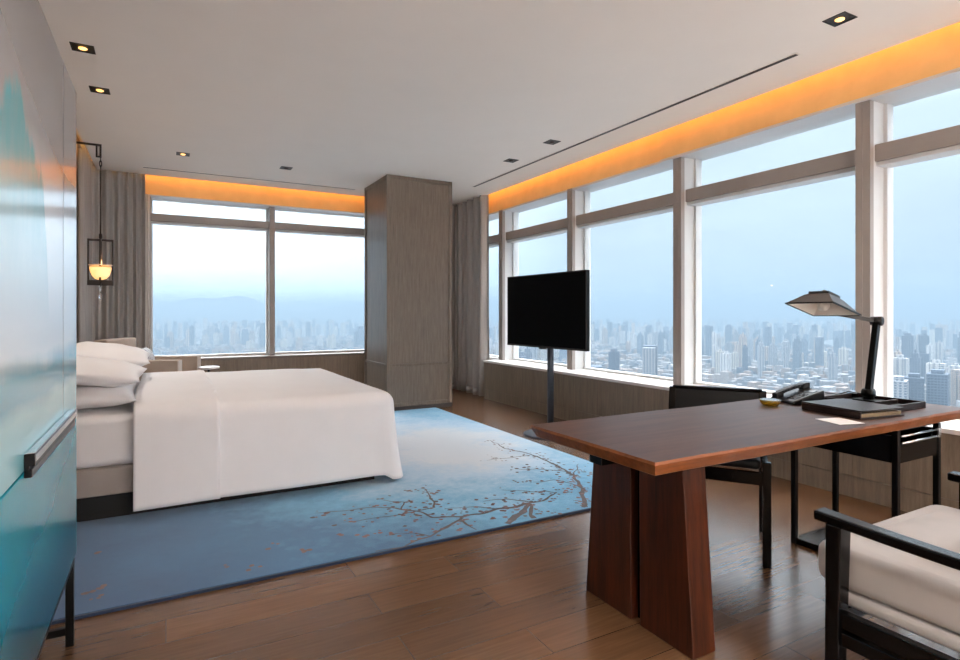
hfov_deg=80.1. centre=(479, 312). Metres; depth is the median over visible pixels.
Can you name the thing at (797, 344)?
tower block
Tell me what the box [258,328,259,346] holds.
tower block
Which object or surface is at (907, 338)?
tower block
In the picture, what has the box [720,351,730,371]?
tower block
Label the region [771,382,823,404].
telephone
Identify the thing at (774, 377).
city skyline
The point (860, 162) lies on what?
window
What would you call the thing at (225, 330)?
tower block
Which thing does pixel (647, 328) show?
tower block
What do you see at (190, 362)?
lounge armchair
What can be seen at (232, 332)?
tower block
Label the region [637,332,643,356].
tower block
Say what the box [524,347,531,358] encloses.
tower block
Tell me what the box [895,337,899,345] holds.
tower block
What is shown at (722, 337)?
tower block
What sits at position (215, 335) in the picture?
tower block
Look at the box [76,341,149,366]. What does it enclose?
pillow
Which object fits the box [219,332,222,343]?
tower block
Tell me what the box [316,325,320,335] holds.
tower block
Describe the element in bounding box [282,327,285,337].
tower block
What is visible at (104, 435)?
bed
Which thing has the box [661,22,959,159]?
light
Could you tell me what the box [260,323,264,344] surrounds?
tower block
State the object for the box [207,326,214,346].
tower block
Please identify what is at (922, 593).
seat cushion
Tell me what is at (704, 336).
tower block
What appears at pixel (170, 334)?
tower block
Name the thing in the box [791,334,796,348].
tower block
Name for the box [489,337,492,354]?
tower block
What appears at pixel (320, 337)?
tower block
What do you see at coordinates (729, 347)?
tower block
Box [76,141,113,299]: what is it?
pendant lamp
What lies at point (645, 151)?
light
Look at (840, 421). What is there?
note card
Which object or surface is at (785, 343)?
tower block
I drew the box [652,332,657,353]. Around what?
tower block
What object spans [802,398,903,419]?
folder
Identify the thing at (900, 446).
drawer pedestal
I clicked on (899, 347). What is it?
tower block
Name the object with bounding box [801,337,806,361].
tower block
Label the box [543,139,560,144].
recessed light
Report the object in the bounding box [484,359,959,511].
wall
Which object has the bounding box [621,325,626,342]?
tower block
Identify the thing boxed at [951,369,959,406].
tower block
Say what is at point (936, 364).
tower block
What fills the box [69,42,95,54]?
recessed light
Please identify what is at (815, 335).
tower block
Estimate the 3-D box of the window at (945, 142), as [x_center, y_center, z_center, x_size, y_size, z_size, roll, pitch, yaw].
[3.251,-0.413,3.334,0.290,2.202,1.663,0,0,-29]
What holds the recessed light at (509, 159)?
in the ceiling at (351, 94)
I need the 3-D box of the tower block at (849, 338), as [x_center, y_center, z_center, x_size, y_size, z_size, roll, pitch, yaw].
[1414.002,116.981,2183.435,15.358,68.539,16.646,0,0,-41]
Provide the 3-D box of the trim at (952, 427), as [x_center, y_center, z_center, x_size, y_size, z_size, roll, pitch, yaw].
[2.390,0.703,4.537,0.422,0.030,11.650,0,0,-29]
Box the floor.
[38,389,959,659]
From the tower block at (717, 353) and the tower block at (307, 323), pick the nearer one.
the tower block at (717, 353)
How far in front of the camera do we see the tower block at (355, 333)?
2385.25 m
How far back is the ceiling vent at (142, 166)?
7.37 m
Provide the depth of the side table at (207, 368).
6.63 m
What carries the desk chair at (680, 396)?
on the floor
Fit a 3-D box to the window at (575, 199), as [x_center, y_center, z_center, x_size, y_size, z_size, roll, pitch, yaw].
[0.845,-0.413,7.713,0.290,2.202,1.641,0,0,-29]
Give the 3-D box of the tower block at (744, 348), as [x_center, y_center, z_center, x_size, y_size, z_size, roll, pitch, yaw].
[650.363,115.245,1402.810,12.112,72.011,18.137,0,0,21]
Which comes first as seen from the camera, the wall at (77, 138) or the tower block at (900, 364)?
the wall at (77, 138)
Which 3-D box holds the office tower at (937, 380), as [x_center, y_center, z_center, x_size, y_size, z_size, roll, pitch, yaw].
[600.364,112.750,749.109,22.000,77.000,28.000,0,0,43]
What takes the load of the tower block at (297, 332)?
on the ground
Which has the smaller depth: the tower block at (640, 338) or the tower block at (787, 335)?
the tower block at (640, 338)
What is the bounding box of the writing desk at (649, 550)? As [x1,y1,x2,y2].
[531,391,959,659]
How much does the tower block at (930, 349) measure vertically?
73.099 m
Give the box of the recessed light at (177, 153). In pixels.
[176,152,189,156]
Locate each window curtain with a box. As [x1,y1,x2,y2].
[77,144,149,348]
[452,195,489,395]
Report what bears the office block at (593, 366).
on the ground
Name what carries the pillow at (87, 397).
on the bed
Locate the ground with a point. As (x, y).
(919, 323)
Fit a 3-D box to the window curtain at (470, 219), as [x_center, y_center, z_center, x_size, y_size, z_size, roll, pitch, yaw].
[-0.385,-0.297,8.821,0.635,3.065,1.120,0,0,-29]
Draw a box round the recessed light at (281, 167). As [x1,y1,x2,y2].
[279,166,292,169]
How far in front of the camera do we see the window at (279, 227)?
8.28 m
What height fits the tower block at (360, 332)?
98.213 m
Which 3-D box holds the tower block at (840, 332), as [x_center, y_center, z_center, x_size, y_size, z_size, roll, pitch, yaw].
[1369.997,108.549,2169.028,28.302,85.403,13.443,0,0,-43]
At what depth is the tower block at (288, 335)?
2294.99 m
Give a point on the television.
(549, 311)
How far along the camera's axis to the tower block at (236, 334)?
2672.66 m
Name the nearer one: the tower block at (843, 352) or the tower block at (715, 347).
the tower block at (715, 347)
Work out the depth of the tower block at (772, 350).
1473.46 m
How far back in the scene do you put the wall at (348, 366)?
8.23 m
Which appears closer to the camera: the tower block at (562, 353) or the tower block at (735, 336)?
the tower block at (562, 353)
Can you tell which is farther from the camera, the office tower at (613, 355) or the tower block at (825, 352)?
the tower block at (825, 352)
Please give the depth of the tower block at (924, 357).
1113.04 m
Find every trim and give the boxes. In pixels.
[91,159,363,212]
[145,67,959,220]
[201,351,363,360]
[483,357,959,435]
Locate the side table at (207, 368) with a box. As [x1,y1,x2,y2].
[198,366,219,371]
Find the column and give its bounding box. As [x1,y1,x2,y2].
[364,174,452,410]
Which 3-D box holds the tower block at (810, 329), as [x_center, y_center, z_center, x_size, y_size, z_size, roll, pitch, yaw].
[1346.562,106.341,2313.087,12.516,89.818,22.504,0,0,-41]
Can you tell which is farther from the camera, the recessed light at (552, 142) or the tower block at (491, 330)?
the tower block at (491, 330)
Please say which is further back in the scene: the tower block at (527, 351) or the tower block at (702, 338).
the tower block at (702, 338)
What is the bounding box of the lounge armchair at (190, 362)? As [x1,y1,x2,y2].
[94,337,200,380]
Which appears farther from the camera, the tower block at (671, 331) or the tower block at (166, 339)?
the tower block at (166, 339)
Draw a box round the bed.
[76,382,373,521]
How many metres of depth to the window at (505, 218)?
8.40 m
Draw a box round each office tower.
[608,349,619,370]
[642,345,656,375]
[893,375,908,398]
[904,373,923,400]
[926,369,949,405]
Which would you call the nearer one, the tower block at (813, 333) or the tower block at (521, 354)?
the tower block at (521, 354)
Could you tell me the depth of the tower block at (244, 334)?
2429.33 m
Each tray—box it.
[824,393,925,411]
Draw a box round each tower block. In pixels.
[164,336,169,347]
[167,332,173,347]
[186,329,188,347]
[189,325,193,346]
[202,318,206,331]
[202,334,208,346]
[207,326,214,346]
[213,332,218,344]
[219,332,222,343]
[223,326,228,344]
[230,328,234,345]
[235,333,238,343]
[241,329,248,344]
[249,331,254,341]
[255,331,257,343]
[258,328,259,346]
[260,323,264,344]
[276,325,280,338]
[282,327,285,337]
[285,332,291,345]
[288,326,292,337]
[295,329,299,337]
[306,322,309,336]
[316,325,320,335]
[317,334,322,347]
[326,336,329,347]
[354,331,356,346]
[357,326,363,344]
[489,328,493,343]
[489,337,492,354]
[495,340,498,354]
[519,348,525,358]
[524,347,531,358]
[529,347,536,358]
[537,347,545,360]
[554,349,558,356]
[559,349,566,361]
[599,324,604,341]
[602,327,607,343]
[609,336,614,346]
[619,330,624,345]
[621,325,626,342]
[626,341,630,352]
[630,333,636,348]
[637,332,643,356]
[645,326,650,344]
[647,333,651,344]
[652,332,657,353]
[658,331,663,353]
[663,331,667,350]
[664,338,666,350]
[669,328,672,350]
[702,338,703,354]
[704,336,705,352]
[706,326,712,355]
[711,332,716,366]
[712,344,719,367]
[715,349,723,373]
[717,338,720,348]
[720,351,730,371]
[721,336,724,345]
[724,341,733,352]
[725,324,732,344]
[730,342,738,352]
[731,351,738,367]
[732,330,739,341]
[739,332,746,366]
[742,345,747,370]
[748,337,754,358]
[755,337,760,360]
[757,341,764,378]
[765,326,771,345]
[765,346,769,360]
[768,343,776,364]
[783,341,788,367]
[784,332,790,348]
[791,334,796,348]
[793,336,801,371]
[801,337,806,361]
[809,329,811,349]
[811,331,815,348]
[812,324,817,335]
[813,335,818,361]
[815,337,823,365]
[824,351,826,367]
[828,351,837,379]
[833,336,840,355]
[838,330,843,346]
[838,347,847,364]
[845,330,849,347]
[847,335,851,348]
[851,340,854,370]
[852,325,854,342]
[893,349,901,356]
[893,355,908,375]
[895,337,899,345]
[897,343,901,351]
[902,333,913,357]
[909,349,920,376]
[914,340,917,352]
[918,333,928,352]
[920,351,928,383]
[926,344,935,362]
[926,360,946,372]
[934,341,942,362]
[948,363,959,388]
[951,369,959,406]
[957,332,959,364]
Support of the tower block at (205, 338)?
on the ground
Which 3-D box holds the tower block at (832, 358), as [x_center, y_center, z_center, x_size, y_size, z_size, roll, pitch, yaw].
[688.963,112.888,1116.447,18.711,76.724,11.655,0,0,-43]
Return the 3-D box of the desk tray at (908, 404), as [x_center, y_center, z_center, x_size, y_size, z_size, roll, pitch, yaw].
[2.101,0.477,3.066,0.305,0.034,0.370,0,0,-29]
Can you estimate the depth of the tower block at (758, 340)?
1535.15 m
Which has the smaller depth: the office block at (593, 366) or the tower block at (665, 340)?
the office block at (593, 366)
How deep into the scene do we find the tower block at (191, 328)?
2408.66 m
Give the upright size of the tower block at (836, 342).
83.911 m
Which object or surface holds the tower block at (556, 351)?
on the ground
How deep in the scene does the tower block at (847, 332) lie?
2242.92 m
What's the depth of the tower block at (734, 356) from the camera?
1470.23 m
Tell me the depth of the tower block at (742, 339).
1587.37 m
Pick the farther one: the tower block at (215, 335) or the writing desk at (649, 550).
the tower block at (215, 335)
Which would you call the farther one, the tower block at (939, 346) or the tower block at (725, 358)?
the tower block at (939, 346)
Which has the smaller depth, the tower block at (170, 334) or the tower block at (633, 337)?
the tower block at (633, 337)
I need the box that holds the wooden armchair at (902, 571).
[814,471,959,659]
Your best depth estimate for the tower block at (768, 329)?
1735.74 m
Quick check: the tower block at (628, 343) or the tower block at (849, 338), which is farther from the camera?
the tower block at (849, 338)
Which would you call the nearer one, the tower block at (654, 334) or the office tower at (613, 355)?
the office tower at (613, 355)
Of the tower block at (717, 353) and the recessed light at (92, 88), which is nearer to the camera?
the recessed light at (92, 88)
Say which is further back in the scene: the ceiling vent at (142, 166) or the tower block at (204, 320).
the tower block at (204, 320)
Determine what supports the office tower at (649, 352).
on the ground
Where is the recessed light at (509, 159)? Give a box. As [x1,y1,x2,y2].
[504,158,517,162]
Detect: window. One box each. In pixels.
[145,196,268,356]
[268,207,363,354]
[489,210,518,359]
[506,188,590,369]
[576,157,693,384]
[686,100,883,395]
[875,103,959,419]
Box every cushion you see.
[142,347,154,359]
[818,505,959,633]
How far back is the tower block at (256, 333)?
2479.66 m
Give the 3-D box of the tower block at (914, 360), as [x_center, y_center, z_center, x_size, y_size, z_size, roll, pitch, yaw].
[712.576,105.558,935.206,14.009,91.383,13.212,0,0,-43]
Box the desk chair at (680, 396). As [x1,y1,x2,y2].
[668,384,771,568]
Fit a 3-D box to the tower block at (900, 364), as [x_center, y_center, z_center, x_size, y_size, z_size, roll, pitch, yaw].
[727.475,111.933,990.058,16.912,78.633,23.408,0,0,-41]
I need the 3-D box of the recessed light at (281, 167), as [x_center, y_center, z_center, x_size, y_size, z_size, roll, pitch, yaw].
[-2.340,-1.744,6.895,0.132,0.012,0.132,0,0,-29]
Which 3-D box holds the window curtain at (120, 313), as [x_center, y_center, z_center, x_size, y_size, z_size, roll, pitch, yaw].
[-4.270,-0.297,6.704,0.671,3.065,0.976,0,0,-29]
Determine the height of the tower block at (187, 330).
82.959 m
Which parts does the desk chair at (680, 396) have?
leg, backrest, rail, seat rail, seat, leg, leg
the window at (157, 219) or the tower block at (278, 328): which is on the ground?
the tower block at (278, 328)
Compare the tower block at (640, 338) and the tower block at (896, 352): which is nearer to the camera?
the tower block at (896, 352)
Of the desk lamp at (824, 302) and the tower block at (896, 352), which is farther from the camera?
the tower block at (896, 352)
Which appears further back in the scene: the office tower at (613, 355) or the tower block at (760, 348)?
the tower block at (760, 348)
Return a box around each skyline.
[153,317,959,349]
[153,335,959,406]
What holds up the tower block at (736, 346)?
on the ground
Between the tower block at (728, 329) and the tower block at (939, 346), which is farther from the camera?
the tower block at (728, 329)
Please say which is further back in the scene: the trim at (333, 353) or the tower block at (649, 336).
the tower block at (649, 336)
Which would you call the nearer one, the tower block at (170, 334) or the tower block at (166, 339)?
the tower block at (166, 339)
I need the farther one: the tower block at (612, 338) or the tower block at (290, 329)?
the tower block at (290, 329)
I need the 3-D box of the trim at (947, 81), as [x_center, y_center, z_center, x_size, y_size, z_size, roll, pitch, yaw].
[0.221,-1.509,3.459,5.520,0.034,11.850,0,0,-29]
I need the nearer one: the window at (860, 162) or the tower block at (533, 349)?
the window at (860, 162)
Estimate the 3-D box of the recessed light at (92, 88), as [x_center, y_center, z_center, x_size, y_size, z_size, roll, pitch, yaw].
[-2.985,-1.744,4.487,0.132,0.012,0.132,0,0,-29]
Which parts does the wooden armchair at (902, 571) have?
leg, armrest, seat frame, cushion crown, armrest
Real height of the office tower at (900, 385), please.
71.000 m
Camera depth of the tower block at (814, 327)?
2261.07 m
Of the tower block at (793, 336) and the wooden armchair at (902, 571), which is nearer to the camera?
the wooden armchair at (902, 571)
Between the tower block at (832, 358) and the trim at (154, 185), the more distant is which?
the tower block at (832, 358)
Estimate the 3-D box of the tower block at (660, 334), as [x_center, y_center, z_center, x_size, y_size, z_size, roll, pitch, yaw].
[607.291,105.209,1921.382,13.752,92.083,15.295,0,0,-43]
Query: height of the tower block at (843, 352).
59.988 m
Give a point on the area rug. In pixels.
(463, 477)
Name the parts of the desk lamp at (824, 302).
lamp shade, bulb, cord, arm, post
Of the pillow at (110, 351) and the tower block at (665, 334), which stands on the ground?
the tower block at (665, 334)
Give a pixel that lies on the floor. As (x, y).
(520, 592)
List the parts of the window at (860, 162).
frame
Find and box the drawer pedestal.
[791,423,940,550]
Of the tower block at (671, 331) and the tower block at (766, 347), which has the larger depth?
the tower block at (671, 331)
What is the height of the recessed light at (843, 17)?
0.012 m
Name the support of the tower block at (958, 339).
on the ground
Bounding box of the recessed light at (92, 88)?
[89,86,110,94]
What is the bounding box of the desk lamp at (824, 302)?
[785,290,884,401]
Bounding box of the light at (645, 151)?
[489,132,660,213]
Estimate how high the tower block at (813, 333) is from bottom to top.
80.606 m
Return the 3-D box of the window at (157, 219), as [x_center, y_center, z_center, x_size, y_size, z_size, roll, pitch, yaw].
[-3.732,-0.456,7.871,1.540,2.116,0.270,0,0,-29]
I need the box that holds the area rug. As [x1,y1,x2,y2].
[51,407,592,624]
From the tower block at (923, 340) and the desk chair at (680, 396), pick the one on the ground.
the tower block at (923, 340)
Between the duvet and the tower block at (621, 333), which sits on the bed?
the duvet
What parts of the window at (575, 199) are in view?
frame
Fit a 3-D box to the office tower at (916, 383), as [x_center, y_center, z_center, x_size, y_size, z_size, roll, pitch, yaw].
[562.536,114.750,740.577,20.000,73.000,22.000,0,0,36]
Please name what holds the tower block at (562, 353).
on the ground
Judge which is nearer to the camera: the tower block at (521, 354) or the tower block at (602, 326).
the tower block at (521, 354)
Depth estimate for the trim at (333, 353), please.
8.10 m
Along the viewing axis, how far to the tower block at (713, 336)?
1483.57 m
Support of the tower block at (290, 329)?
on the ground
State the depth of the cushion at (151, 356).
6.47 m
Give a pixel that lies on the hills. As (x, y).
(237, 307)
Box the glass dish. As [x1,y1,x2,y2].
[759,398,780,405]
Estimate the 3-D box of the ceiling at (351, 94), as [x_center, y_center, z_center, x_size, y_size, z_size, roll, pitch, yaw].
[0.217,-1.900,3.177,4.920,0.300,11.360,0,0,-29]
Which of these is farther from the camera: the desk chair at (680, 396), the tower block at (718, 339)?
the tower block at (718, 339)
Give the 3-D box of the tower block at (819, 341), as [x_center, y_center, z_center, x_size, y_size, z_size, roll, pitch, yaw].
[832.196,105.268,1400.096,28.709,91.963,13.390,0,0,-45]
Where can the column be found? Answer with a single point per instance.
(408, 220)
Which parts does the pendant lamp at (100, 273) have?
lantern frame, hanging rod, lamp shade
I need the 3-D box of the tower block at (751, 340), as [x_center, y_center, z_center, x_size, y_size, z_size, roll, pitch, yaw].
[864.767,114.096,1820.305,22.799,74.307,12.709,0,0,-41]
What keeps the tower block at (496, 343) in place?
on the ground
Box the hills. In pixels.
[153,296,498,322]
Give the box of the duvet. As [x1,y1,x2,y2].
[133,368,402,511]
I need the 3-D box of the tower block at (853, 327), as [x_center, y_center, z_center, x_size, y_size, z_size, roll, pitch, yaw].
[1389.519,97.031,2120.207,14.899,108.438,16.893,0,0,21]
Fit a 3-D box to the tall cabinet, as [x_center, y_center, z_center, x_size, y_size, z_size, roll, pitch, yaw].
[-1.280,0.205,1.125,0.608,2.090,2.105,0,0,-29]
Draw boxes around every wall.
[76,134,79,342]
[201,355,363,383]
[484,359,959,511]
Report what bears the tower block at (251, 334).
on the ground
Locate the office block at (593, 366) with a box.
[591,365,601,368]
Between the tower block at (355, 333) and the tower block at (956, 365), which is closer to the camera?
the tower block at (956, 365)
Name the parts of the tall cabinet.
door, door, handle, frame, leg, panel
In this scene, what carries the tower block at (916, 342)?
on the ground
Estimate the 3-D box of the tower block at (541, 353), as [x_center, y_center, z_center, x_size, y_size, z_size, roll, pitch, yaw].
[168.661,116.461,1566.721,17.756,69.578,13.805,0,0,-41]
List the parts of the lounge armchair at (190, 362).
backrest, armrest, armrest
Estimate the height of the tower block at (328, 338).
60.327 m
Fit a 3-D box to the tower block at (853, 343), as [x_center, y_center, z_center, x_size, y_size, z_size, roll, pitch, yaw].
[934.552,107.434,1422.330,21.745,87.631,11.135,0,0,-41]
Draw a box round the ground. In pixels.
[153,318,951,405]
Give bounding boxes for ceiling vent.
[142,166,355,189]
[472,53,799,186]
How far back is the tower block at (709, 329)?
1814.16 m
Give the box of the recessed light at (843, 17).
[822,11,857,26]
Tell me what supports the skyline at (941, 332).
on the ground
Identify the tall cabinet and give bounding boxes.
[0,0,76,659]
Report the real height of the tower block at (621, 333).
77.394 m
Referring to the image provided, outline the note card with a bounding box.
[817,417,862,424]
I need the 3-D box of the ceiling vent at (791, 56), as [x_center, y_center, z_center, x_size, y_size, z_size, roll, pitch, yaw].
[1.027,-1.748,5.887,0.052,0.005,4.642,0,0,-29]
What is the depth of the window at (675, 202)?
5.52 m
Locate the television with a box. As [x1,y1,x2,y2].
[507,270,589,439]
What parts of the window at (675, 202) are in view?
frame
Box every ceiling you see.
[38,0,959,205]
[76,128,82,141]
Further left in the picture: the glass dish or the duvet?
the duvet
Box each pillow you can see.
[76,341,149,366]
[76,356,146,386]
[76,384,137,409]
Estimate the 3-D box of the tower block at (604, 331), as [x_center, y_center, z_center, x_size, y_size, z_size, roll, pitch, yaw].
[525.144,105.891,2403.537,20.125,90.719,15.934,0,0,-43]
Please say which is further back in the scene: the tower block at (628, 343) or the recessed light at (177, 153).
the tower block at (628, 343)
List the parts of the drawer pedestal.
leg, plate, leg, drawer, leg, rail, leg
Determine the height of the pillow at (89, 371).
0.258 m

